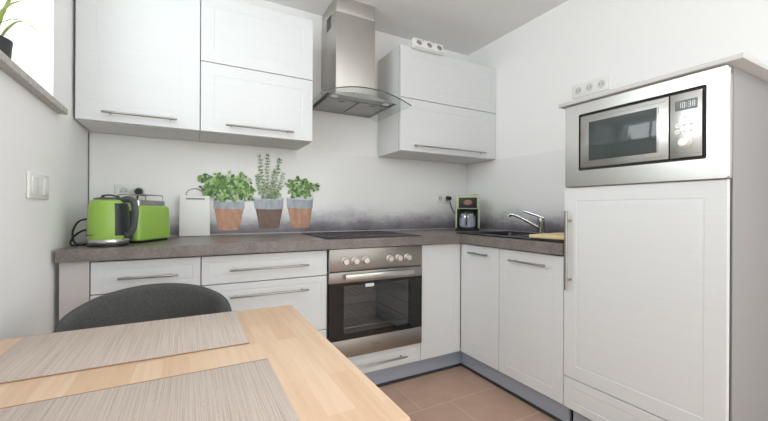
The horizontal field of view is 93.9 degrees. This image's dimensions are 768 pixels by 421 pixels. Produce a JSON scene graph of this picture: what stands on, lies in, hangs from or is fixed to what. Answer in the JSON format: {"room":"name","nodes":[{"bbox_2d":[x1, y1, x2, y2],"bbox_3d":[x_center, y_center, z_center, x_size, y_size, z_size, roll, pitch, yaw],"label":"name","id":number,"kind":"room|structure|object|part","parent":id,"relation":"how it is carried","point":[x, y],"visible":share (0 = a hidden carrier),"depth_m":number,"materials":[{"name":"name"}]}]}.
{"room":"kitchen","nodes":[
{"label":"kitchen","id":0,"kind":"room"},
{"bbox_2d":[0,0,87,339],"bbox_3d":[-0.463,-0.163,-0.370,0.320,2.401,5.097,0,0,-30],"label":"wall","id":1,"kind":"structure","parent":0,"point":[35,138],"depth_m":1.31,"materials":[{"name":"white paint"}]},
{"bbox_2d":[0,50,67,114],"bbox_3d":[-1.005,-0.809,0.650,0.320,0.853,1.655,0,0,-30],"label":"window sill","id":2,"kind":"structure","parent":1,"relation":"in","point":[7,65],"depth_m":1.10,"materials":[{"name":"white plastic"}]},
{"bbox_2d":[0,0,47,58],"bbox_3d":[-1.214,-0.626,1.143,0.218,0.440,0.361,0,0,-28],"label":"potted plant","id":3,"kind":"object","parent":2,"relation":"on","point":[6,45],"visible":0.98,"depth_m":1.16,"materials":[{"name":"green plant"}]},
{"bbox_3d":[-1.269,-0.478,1.142,0.124,0.145,0.124,0,0,-28],"label":"pot","id":4,"kind":"part","parent":3,"relation":"part of","materials":[{"name":"grey ceramic"}]},
{"bbox_2d":[26,171,48,199],"bbox_3d":[-1.179,-0.081,1.228,0.012,0.087,0.199,0,0,-30],"label":"light switch","id":5,"kind":"object","parent":1,"relation":"attached to","point":[37,184],"visible":1,"depth_m":1.20,"materials":[{"name":"white plastic"}]},
{"bbox_2d":[88,0,467,329],"bbox_3d":[-0.568,-0.163,2.538,3.168,2.401,0.150,0,0,-28],"label":"wall","id":6,"kind":"structure","parent":0,"point":[337,133],"depth_m":2.58,"materials":[{"name":"white paint"}]},
{"bbox_2d":[75,0,199,140],"bbox_3d":[-1.241,-0.774,1.865,0.502,0.725,0.368,0,0,-28],"label":"upper cabinet","id":7,"kind":"object","parent":6,"relation":"attached to","point":[137,62],"visible":1,"depth_m":1.74,"materials":[{"name":"white wood"}]},
{"bbox_3d":[-1.165,-0.451,1.720,0.301,0.011,0.038,0,0,-28],"label":"handle","id":8,"kind":"part","parent":7,"relation":"part of","materials":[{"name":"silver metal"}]},
{"bbox_2d":[199,0,312,149],"bbox_3d":[-0.756,-0.771,2.128,0.597,0.725,0.368,0,0,-28],"label":"upper cabinet","id":9,"kind":"object","parent":6,"relation":"attached to","point":[256,62],"visible":1,"depth_m":1.99,"materials":[{"name":"white wood"}]},
{"bbox_3d":[-0.692,-0.591,2.008,0.595,0.361,0.019,0,0,-28],"label":"flap door","id":10,"kind":"part","parent":9,"relation":"part of","materials":[{"name":"white wood"}]},
{"bbox_3d":[-0.690,-0.954,2.008,0.595,0.356,0.019,0,0,-28],"label":"flap door","id":11,"kind":"part","parent":9,"relation":"part of","materials":[{"name":"white wood"}]},
{"bbox_3d":[-0.680,-0.449,1.983,0.360,0.011,0.038,0,0,-28],"label":"handle","id":12,"kind":"part","parent":9,"relation":"part of","materials":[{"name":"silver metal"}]},
{"bbox_2d":[88,132,466,235],"bbox_3d":[-0.422,-0.125,2.523,2.610,0.561,0.014,0,0,-28],"label":"backsplash","id":13,"kind":"structure","parent":6,"relation":"attached to","point":[355,192],"depth_m":2.44,"materials":[{"name":"grey glass"}]},
{"bbox_2d":[115,184,147,198],"bbox_3d":[-1.399,-0.102,1.987,0.152,0.081,0.011,0,0,-28],"label":"wall socket","id":14,"kind":"object","parent":13,"relation":"attached to","point":[119,188],"visible":0.8,"depth_m":1.98,"materials":[{"name":"white plastic"}]},
{"bbox_2d":[197,170,255,230],"bbox_3d":[-0.967,-0.059,2.221,0.338,0.373,0.012,0,0,-28],"label":"picture","id":15,"kind":"object","parent":13,"relation":"attached to","point":[228,213],"visible":1,"depth_m":2.22,"materials":[{"name":"plant"}]},
{"bbox_2d":[253,153,284,228],"bbox_3d":[-0.746,-0.124,2.339,0.204,0.490,0.014,0,0,-28],"label":"picture","id":16,"kind":"object","parent":13,"relation":"attached to","point":[268,210],"visible":1,"depth_m":2.34,"materials":[{"name":"ceramic"}]},
{"bbox_2d":[285,176,319,227],"bbox_3d":[-0.555,-0.055,2.444,0.246,0.355,0.012,0,0,-28],"label":"picture","id":17,"kind":"object","parent":13,"relation":"attached to","point":[299,209],"visible":1,"depth_m":2.44},
{"bbox_2d":[436,193,450,202],"bbox_3d":[0.503,-0.097,3.018,0.152,0.081,0.011,0,0,-28],"label":"wall socket","id":18,"kind":"object","parent":13,"relation":"attached to","point":[440,198],"visible":0.8,"depth_m":3.00,"materials":[{"name":"white plastic"}]},
{"bbox_2d":[313,0,411,117],"bbox_3d":[-0.199,-1.012,2.364,0.588,0.698,0.498,0,0,-28],"label":"extractor hood","id":19,"kind":"object","parent":6,"relation":"attached to","point":[348,26],"visible":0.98,"depth_m":2.34,"materials":[{"name":"metal"}]},
{"bbox_2d":[313,92,395,117],"bbox_3d":[-0.223,-0.708,2.405,0.472,0.032,0.404,0,0,-28],"label":"hood","id":20,"kind":"object","parent":19,"relation":"attached to","point":[347,103],"depth_m":2.34,"materials":[{"name":"silver metal"}]},
{"bbox_2d":[378,37,495,163],"bbox_3d":[0.434,-0.792,2.768,0.886,0.778,0.377,0,0,-28],"label":"upper cabinet","id":21,"kind":"object","parent":6,"relation":"attached to","point":[451,117],"depth_m":2.61,"materials":[{"name":"white wood"}]},
{"bbox_2d":[414,37,423,47],"bbox_3d":[0.239,-1.149,2.462,0.074,0.065,0.026,0,0,-28],"label":"socket","id":22,"kind":"object","parent":21,"relation":"attached to","point":[418,43],"depth_m":2.46,"materials":[{"name":"grey plastic"}]},
{"bbox_3d":[0.309,-1.145,2.515,0.260,0.072,0.052,0,0,-28],"label":"power strip","id":23,"kind":"part","parent":21,"relation":"part of","materials":[{"name":"white plastic"}]},
{"bbox_2d":[424,40,433,50],"bbox_3d":[0.315,-1.149,2.503,0.074,0.065,0.026,0,0,-28],"label":"socket","id":24,"kind":"object","parent":21,"relation":"attached to","point":[428,46],"depth_m":2.50,"materials":[{"name":"grey plastic"}]},
{"bbox_2d":[434,43,443,52],"bbox_3d":[0.391,-1.149,2.545,0.074,0.065,0.026,0,0,-28],"label":"socket","id":25,"kind":"object","parent":21,"relation":"attached to","point":[438,48],"depth_m":2.54,"materials":[{"name":"grey plastic"}]},
{"bbox_3d":[0.496,-0.585,2.652,0.884,0.361,0.019,0,0,-28],"label":"flap door","id":26,"kind":"part","parent":21,"relation":"part of","materials":[{"name":"white wood"}]},
{"bbox_3d":[0.498,-0.948,2.652,0.884,0.356,0.019,0,0,-28],"label":"flap door","id":27,"kind":"part","parent":21,"relation":"part of","materials":[{"name":"white wood"}]},
{"bbox_3d":[0.493,-0.443,2.619,0.660,0.011,0.038,0,0,-28],"label":"handle","id":28,"kind":"part","parent":21,"relation":"part of","materials":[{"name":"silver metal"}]},
{"bbox_2d":[265,0,567,55],"bbox_3d":[0.628,-1.418,0.238,3.268,0.120,5.327,0,0,-28],"label":"ceiling","id":29,"kind":"structure","parent":0,"point":[464,27],"depth_m":2.52,"materials":[{"name":"white paint"}]},
{"bbox_2d":[378,330,572,420],"bbox_3d":[0.616,1.103,0.238,3.268,0.120,5.327,0,0,-28],"label":"floor","id":30,"kind":"structure","parent":0,"point":[456,393],"depth_m":1.96,"materials":[{"name":"tile"}]},
{"bbox_2d":[59,261,91,319],"bbox_3d":[-1.362,0.609,1.674,0.092,0.808,0.596,0,0,-28],"label":"filler panel","id":31,"kind":"object","parent":30,"relation":"on","point":[74,277],"visible":0.1,"depth_m":1.41,"materials":[{"name":"grey wood"}]},
{"bbox_2d":[53,283,231,332],"bbox_3d":[-0.657,0.641,1.009,0.426,0.796,0.437,0,0,-28],"label":"chair","id":32,"kind":"object","parent":30,"relation":"on","point":[159,301],"visible":0.27,"depth_m":1.15,"materials":[{"name":"grey fabric"}]},
{"bbox_2d":[90,256,200,299],"bbox_3d":[-1.136,0.558,1.774,0.394,0.709,0.636,0,0,-28],"label":"base cabinet","id":33,"kind":"object","parent":30,"relation":"on","point":[109,276],"visible":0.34,"depth_m":1.51,"materials":[{"name":"white wood"}]},
{"bbox_3d":[-1.007,0.486,1.536,0.392,0.282,0.019,0,0,-28],"label":"drawer","id":34,"kind":"part","parent":33,"relation":"part of","materials":[{"name":"white wood"}]},
{"bbox_3d":[-0.990,0.280,1.512,0.213,0.011,0.038,0,0,-28],"label":"handle","id":35,"kind":"part","parent":33,"relation":"part of","materials":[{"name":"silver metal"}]},
{"bbox_2d":[0,305,409,420],"bbox_3d":[-0.413,0.662,0.642,0.656,0.749,0.675,0,0,-28],"label":"dining table","id":36,"kind":"object","parent":30,"relation":"on","point":[320,383],"visible":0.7,"depth_m":0.63,"materials":[{"name":"brown wood"}]},
{"bbox_2d":[0,311,249,383],"bbox_3d":[-0.549,0.286,0.790,0.440,0.002,0.276,0,0,-28],"label":"placemat","id":37,"kind":"object","parent":36,"relation":"on","point":[56,353],"visible":1,"depth_m":0.76,"materials":[{"name":"brown fabric"}]},
{"bbox_2d":[0,358,299,420],"bbox_3d":[-0.352,0.287,0.467,0.439,0.002,0.276,0,0,-28],"label":"placemat","id":38,"kind":"object","parent":36,"relation":"on","point":[247,391],"visible":1,"depth_m":0.53,"materials":[{"name":"brown fabric"}]},
{"bbox_2d":[201,250,326,337],"bbox_3d":[-0.699,0.560,2.010,0.596,0.709,0.636,0,0,-28],"label":"base cabinet","id":39,"kind":"object","parent":30,"relation":"on","point":[298,279],"visible":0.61,"depth_m":1.77,"materials":[{"name":"white wood"}]},
{"bbox_3d":[-0.569,0.278,1.772,0.594,0.130,0.019,0,0,-28],"label":"drawer","id":40,"kind":"part","parent":39,"relation":"part of","materials":[{"name":"white wood"}]},
{"bbox_3d":[-0.570,0.488,1.772,0.594,0.282,0.019,0,0,-28],"label":"drawer","id":41,"kind":"part","parent":39,"relation":"part of","materials":[{"name":"white wood"}]},
{"bbox_3d":[-0.552,0.405,1.750,0.372,0.011,0.038,0,0,-28],"label":"handle","id":42,"kind":"part","parent":39,"relation":"part of","materials":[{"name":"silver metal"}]},
{"bbox_3d":[-0.551,0.280,1.750,0.372,0.011,0.038,0,0,-28],"label":"handle","id":43,"kind":"part","parent":39,"relation":"part of","materials":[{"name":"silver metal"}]},
{"bbox_2d":[55,229,563,262],"bbox_3d":[-0.095,0.182,1.945,2.582,0.050,1.328,0,0,-28],"label":"countertop","id":44,"kind":"structure","parent":39,"relation":"on","point":[174,246],"depth_m":1.77,"materials":[{"name":"stone"}]},
{"bbox_2d":[69,194,138,246],"bbox_3d":[-1.229,0.042,1.544,0.351,0.219,0.162,0,0,24],"label":"kettle","id":45,"kind":"object","parent":44,"relation":"on","point":[109,224],"visible":1,"depth_m":1.48,"materials":[{"name":"green plastic"}]},
{"bbox_3d":[-1.171,-0.048,1.526,0.106,0.012,0.106,0,0,0],"label":"lid","id":46,"kind":"part","parent":45,"relation":"part of","materials":[{"name":"grey plastic"}]},
{"bbox_3d":[-1.085,0.030,1.526,0.080,0.180,0.021,0,0,0],"label":"handle","id":47,"kind":"part","parent":45,"relation":"part of","materials":[{"name":"grey plastic"}]},
{"bbox_2d":[117,188,169,242],"bbox_3d":[-1.218,0.015,1.823,0.234,0.272,0.444,0,0,-26],"label":"toaster","id":48,"kind":"object","parent":44,"relation":"on","point":[153,224],"visible":0.67,"depth_m":1.71,"materials":[{"name":"green plastic"}]},
{"bbox_3d":[-1.179,-0.033,1.740,0.124,0.026,0.192,0,0,4],"label":"plate","id":49,"kind":"part","parent":48,"relation":"part of","materials":[{"name":"metal"}]},
{"bbox_2d":[179,188,209,236],"bbox_3d":[-1.111,0.012,2.107,0.159,0.280,0.061,0,0,-28],"label":"storage box","id":50,"kind":"object","parent":44,"relation":"on","point":[194,211],"visible":1,"depth_m":2.08,"materials":[{"name":"white plastic"}]},
{"bbox_2d":[301,231,421,239],"bbox_3d":[-0.158,0.154,2.271,0.596,0.006,0.526,0,0,-28],"label":"cooktop","id":51,"kind":"object","parent":44,"relation":"in","point":[351,234],"visible":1,"depth_m":2.20,"materials":[{"name":"black glass"}]},
{"bbox_2d":[446,194,479,230],"bbox_3d":[0.644,0.021,2.866,0.214,0.280,0.362,0,0,-6],"label":"coffee machine","id":52,"kind":"object","parent":44,"relation":"on","point":[467,206],"visible":1,"depth_m":2.73,"materials":[{"name":"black plastic"}]},
{"bbox_3d":[0.659,0.063,2.864,0.176,0.153,0.058,0,0,10],"label":"water tank","id":53,"kind":"part","parent":52,"relation":"part of","materials":[{"name":"clear glass"}]},
{"bbox_3d":[0.644,0.016,2.772,0.095,0.022,0.095,0,0,10],"label":"carafe lid","id":54,"kind":"part","parent":52,"relation":"part of","materials":[{"name":"black plastic"}]},
{"bbox_3d":[0.637,-0.055,2.726,0.136,0.080,0.004,0,0,10],"label":"panel","id":55,"kind":"part","parent":52,"relation":"part of","materials":[{"name":"black plastic"}]},
{"bbox_2d":[456,231,563,247],"bbox_3d":[0.892,0.232,2.208,0.475,0.162,0.800,0,0,-28],"label":"sink","id":56,"kind":"object","parent":44,"relation":"in","point":[502,234],"visible":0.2,"depth_m":2.29,"materials":[{"name":"black"}]},
{"bbox_3d":[0.820,0.234,2.356,0.370,0.156,0.340,0,0,-28],"label":"bowl","id":57,"kind":"part","parent":56,"relation":"part of","materials":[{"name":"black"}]},
{"bbox_2d":[529,232,563,239],"bbox_3d":[0.977,0.141,1.952,0.330,0.019,0.210,0,0,-36],"label":"cutting board","id":58,"kind":"object","parent":56,"relation":"on","point":[558,236],"visible":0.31,"depth_m":1.88,"materials":[{"name":"brown wood"}]},
{"bbox_2d":[508,210,544,233],"bbox_3d":[0.914,0.077,2.305,0.230,0.154,0.054,0,0,25],"label":"tap","id":59,"kind":"object","parent":44,"relation":"on","point":[540,226],"visible":0.96,"depth_m":2.27,"materials":[{"name":"silver metal"}]},
{"bbox_3d":[0.899,0.068,2.317,0.194,0.100,0.029,0,0,31],"label":"spout","id":60,"kind":"part","parent":59,"relation":"part of","materials":[{"name":"silver metal"}]},
{"bbox_3d":[0.957,0.029,2.292,0.126,0.057,0.027,0,0,28],"label":"lever","id":61,"kind":"part","parent":59,"relation":"part of","materials":[{"name":"silver metal"}]},
{"bbox_3d":[-0.571,0.774,1.772,0.594,0.282,0.019,0,0,-28],"label":"drawer","id":62,"kind":"part","parent":39,"relation":"part of","materials":[{"name":"white wood"}]},
{"bbox_2d":[348,343,419,373],"bbox_3d":[-0.174,0.863,2.296,0.598,0.109,0.636,0,0,-28],"label":"base cabinet","id":63,"kind":"object","parent":30,"relation":"on","point":[379,360],"visible":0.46,"depth_m":2.08,"materials":[{"name":"white wood"}]},
{"bbox_2d":[326,245,421,357],"bbox_3d":[-0.156,0.507,2.265,0.592,0.591,0.606,0,0,-28],"label":"oven","id":64,"kind":"object","parent":63,"relation":"in","point":[374,294],"visible":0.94,"depth_m":2.08,"materials":[{"name":"grey metal"}]},
{"bbox_3d":[-0.204,0.278,1.923,0.043,0.043,0.028,0,0,-28],"label":"knob","id":65,"kind":"part","parent":64,"relation":"part of","materials":[{"name":"white metal"}]},
{"bbox_3d":[-0.152,0.278,1.952,0.043,0.043,0.028,0,0,-28],"label":"knob","id":66,"kind":"part","parent":64,"relation":"part of","materials":[{"name":"white metal"}]},
{"bbox_3d":[-0.098,0.279,1.981,0.043,0.043,0.028,0,0,-28],"label":"knob","id":67,"kind":"part","parent":64,"relation":"part of","materials":[{"name":"white metal"}]},
{"bbox_3d":[-0.036,0.550,2.045,0.592,0.310,0.024,0,0,-28],"label":"door","id":68,"kind":"part","parent":64,"relation":"part of","materials":[{"name":"black glass"}]},
{"bbox_3d":[-0.036,0.366,2.045,0.592,0.058,0.026,0,0,-28],"label":"rail","id":69,"kind":"part","parent":64,"relation":"part of","materials":[{"name":"metal"}]},
{"bbox_3d":[-0.036,0.272,2.046,0.592,0.120,0.029,0,0,-28],"label":"control panel","id":70,"kind":"part","parent":64,"relation":"part of","materials":[{"name":"metal"}]},
{"bbox_3d":[-0.038,0.754,2.045,0.592,0.098,0.026,0,0,-28],"label":"rail","id":71,"kind":"part","parent":64,"relation":"part of","materials":[{"name":"metal"}]},
{"bbox_3d":[-0.020,0.361,2.017,0.435,0.032,0.041,0,0,-28],"label":"handle","id":72,"kind":"part","parent":64,"relation":"part of","materials":[{"name":"metal"}]},
{"bbox_3d":[0.038,0.279,2.054,0.043,0.043,0.028,0,0,-28],"label":"knob","id":73,"kind":"part","parent":64,"relation":"part of","materials":[{"name":"white metal"}]},
{"bbox_3d":[0.060,0.580,2.415,0.008,0.008,0.488,0,0,-28],"label":"shelf rail","id":74,"kind":"part","parent":64,"relation":"part of","materials":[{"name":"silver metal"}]},
{"bbox_3d":[0.091,0.280,2.083,0.043,0.043,0.028,0,0,-28],"label":"knob","id":75,"kind":"part","parent":64,"relation":"part of","materials":[{"name":"white metal"}]},
{"bbox_3d":[0.144,0.280,2.112,0.043,0.043,0.028,0,0,-28],"label":"knob","id":76,"kind":"part","parent":64,"relation":"part of","materials":[{"name":"white metal"}]},
{"bbox_3d":[-0.032,0.862,2.034,0.370,0.011,0.038,0,0,-28],"label":"handle","id":77,"kind":"part","parent":63,"relation":"part of","materials":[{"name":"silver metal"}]},
{"bbox_2d":[364,348,460,386],"bbox_3d":[-0.344,0.979,1.945,1.949,0.117,0.019,0,0,-28],"label":"plinth","id":78,"kind":"object","parent":30,"relation":"on","point":[391,375],"visible":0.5,"depth_m":2.23,"materials":[{"name":"silver metal"}]},
{"bbox_2d":[461,243,499,370],"bbox_3d":[0.815,0.568,2.325,0.614,0.709,0.326,0,0,-28],"label":"base cabinet","id":79,"kind":"object","parent":30,"relation":"on","point":[479,264],"visible":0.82,"depth_m":2.19,"materials":[{"name":"white wood"}]},
{"bbox_2d":[420,243,459,359],"bbox_3d":[0.220,0.565,2.530,0.309,0.708,0.598,0,0,-28],"label":"panel","id":80,"kind":"object","parent":79,"relation":"attached to","point":[440,265],"visible":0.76,"depth_m":2.26,"materials":[{"name":"white wood"}]},
{"bbox_3d":[0.572,0.267,2.173,0.038,0.011,0.165,0,0,-28],"label":"handle","id":81,"kind":"part","parent":79,"relation":"part of","materials":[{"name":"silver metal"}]},
{"bbox_2d":[461,352,591,420],"bbox_3d":[0.843,0.985,1.815,0.019,0.117,1.344,0,0,-28],"label":"plinth","id":82,"kind":"object","parent":30,"relation":"on","point":[557,411],"visible":0.71,"depth_m":1.96,"materials":[{"name":"silver metal"}]},
{"bbox_2d":[499,248,563,403],"bbox_3d":[0.989,0.569,2.004,0.614,0.709,0.400,0,0,-28],"label":"base cabinet","id":83,"kind":"object","parent":30,"relation":"on","point":[531,284],"visible":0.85,"depth_m":1.85,"materials":[{"name":"white wood"}]},
{"bbox_3d":[0.742,0.274,1.859,0.038,0.011,0.230,0,0,-28],"label":"handle","id":84,"kind":"part","parent":83,"relation":"part of","materials":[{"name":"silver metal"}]},
{"bbox_2d":[559,52,767,420],"bbox_3d":[1.236,0.274,1.555,0.627,1.542,0.645,0,0,-28],"label":"cabinet","id":85,"kind":"object","parent":30,"relation":"on","point":[666,283],"visible":0.88,"depth_m":1.33,"materials":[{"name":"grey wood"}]},
{"bbox_3d":[0.849,0.186,1.657,0.044,0.363,0.014,0,0,-28],"label":"handle","id":86,"kind":"part","parent":85,"relation":"part of","materials":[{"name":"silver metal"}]},
{"bbox_3d":[0.996,0.854,1.444,0.019,0.142,0.586,0,0,-28],"label":"drawer","id":87,"kind":"part","parent":85,"relation":"part of","materials":[{"name":"white wood"}]},
{"bbox_3d":[0.999,0.338,1.444,0.019,0.882,0.586,0,0,-28],"label":"fridge door","id":88,"kind":"part","parent":85,"relation":"part of","materials":[{"name":"white wood"}]},
{"bbox_2d":[565,64,732,187],"bbox_3d":[1.155,-0.291,1.516,0.424,0.375,0.584,0,0,-28],"label":"microwave","id":89,"kind":"object","parent":85,"relation":"in","point":[679,129],"visible":0.99,"depth_m":1.35,"materials":[{"name":"metal"}]},
{"bbox_3d":[0.973,-0.303,1.472,0.015,0.232,0.340,0,0,-28],"label":"door","id":90,"kind":"part","parent":89,"relation":"part of","materials":[{"name":"metal"}]},
{"bbox_3d":[1.061,-0.241,1.270,0.023,0.039,0.039,0,0,-28],"label":"knob","id":91,"kind":"part","parent":89,"relation":"part of","materials":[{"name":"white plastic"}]},
{"bbox_3d":[1.078,-0.302,1.278,0.015,0.232,0.096,0,0,-28],"label":"control panel","id":92,"kind":"part","parent":89,"relation":"part of","materials":[{"name":"metal"}]},
{"bbox_3d":[1.399,0.284,1.336,0.548,1.523,0.019,0,0,-28],"label":"panel","id":93,"kind":"part","parent":85,"relation":"part of","materials":[{"name":"grey wood"}]},
{"bbox_2d":[468,0,767,163],"bbox_3d":[1.993,-0.150,0.982,0.150,2.401,5.027,0,0,-28],"label":"wall","id":94,"kind":"structure","parent":0,"point":[537,64],"depth_m":2.16,"materials":[{"name":"white paint"}]},
{"bbox_2d":[467,149,566,232],"bbox_3d":[1.042,-0.117,2.563,0.014,0.561,1.324,0,0,-28],"label":"backsplash","id":95,"kind":"structure","parent":94,"relation":"attached to","point":[534,183],"depth_m":2.63,"materials":[{"name":"grey"}]},
{"bbox_2d":[572,75,608,98],"bbox_3d":[1.252,-0.746,2.184,0.011,0.085,0.227,0,0,-28],"label":"wall socket","id":96,"kind":"object","parent":94,"relation":"attached to","point":[599,84],"visible":1,"depth_m":2.17,"materials":[{"name":"white plastic"}]},
{"bbox_2d":[574,86,581,94],"bbox_3d":[1.214,-0.746,2.244,0.002,0.055,0.055,0,0,-28],"label":"socket","id":97,"kind":"object","parent":96,"relation":"attached to","point":[577,89],"depth_m":2.24,"materials":[{"name":"grey plastic"}]},
{"bbox_2d":[585,83,593,91],"bbox_3d":[1.248,-0.746,2.182,0.002,0.055,0.055,0,0,-28],"label":"socket","id":98,"kind":"object","parent":96,"relation":"attached to","point":[589,87],"depth_m":2.18,"materials":[{"name":"grey plastic"}]},
{"bbox_2d":[596,79,605,88],"bbox_3d":[1.281,-0.746,2.119,0.002,0.055,0.055,0,0,-28],"label":"socket","id":99,"kind":"object","parent":96,"relation":"attached to","point":[600,83],"depth_m":2.12,"materials":[{"name":"grey plastic"}]}
]}

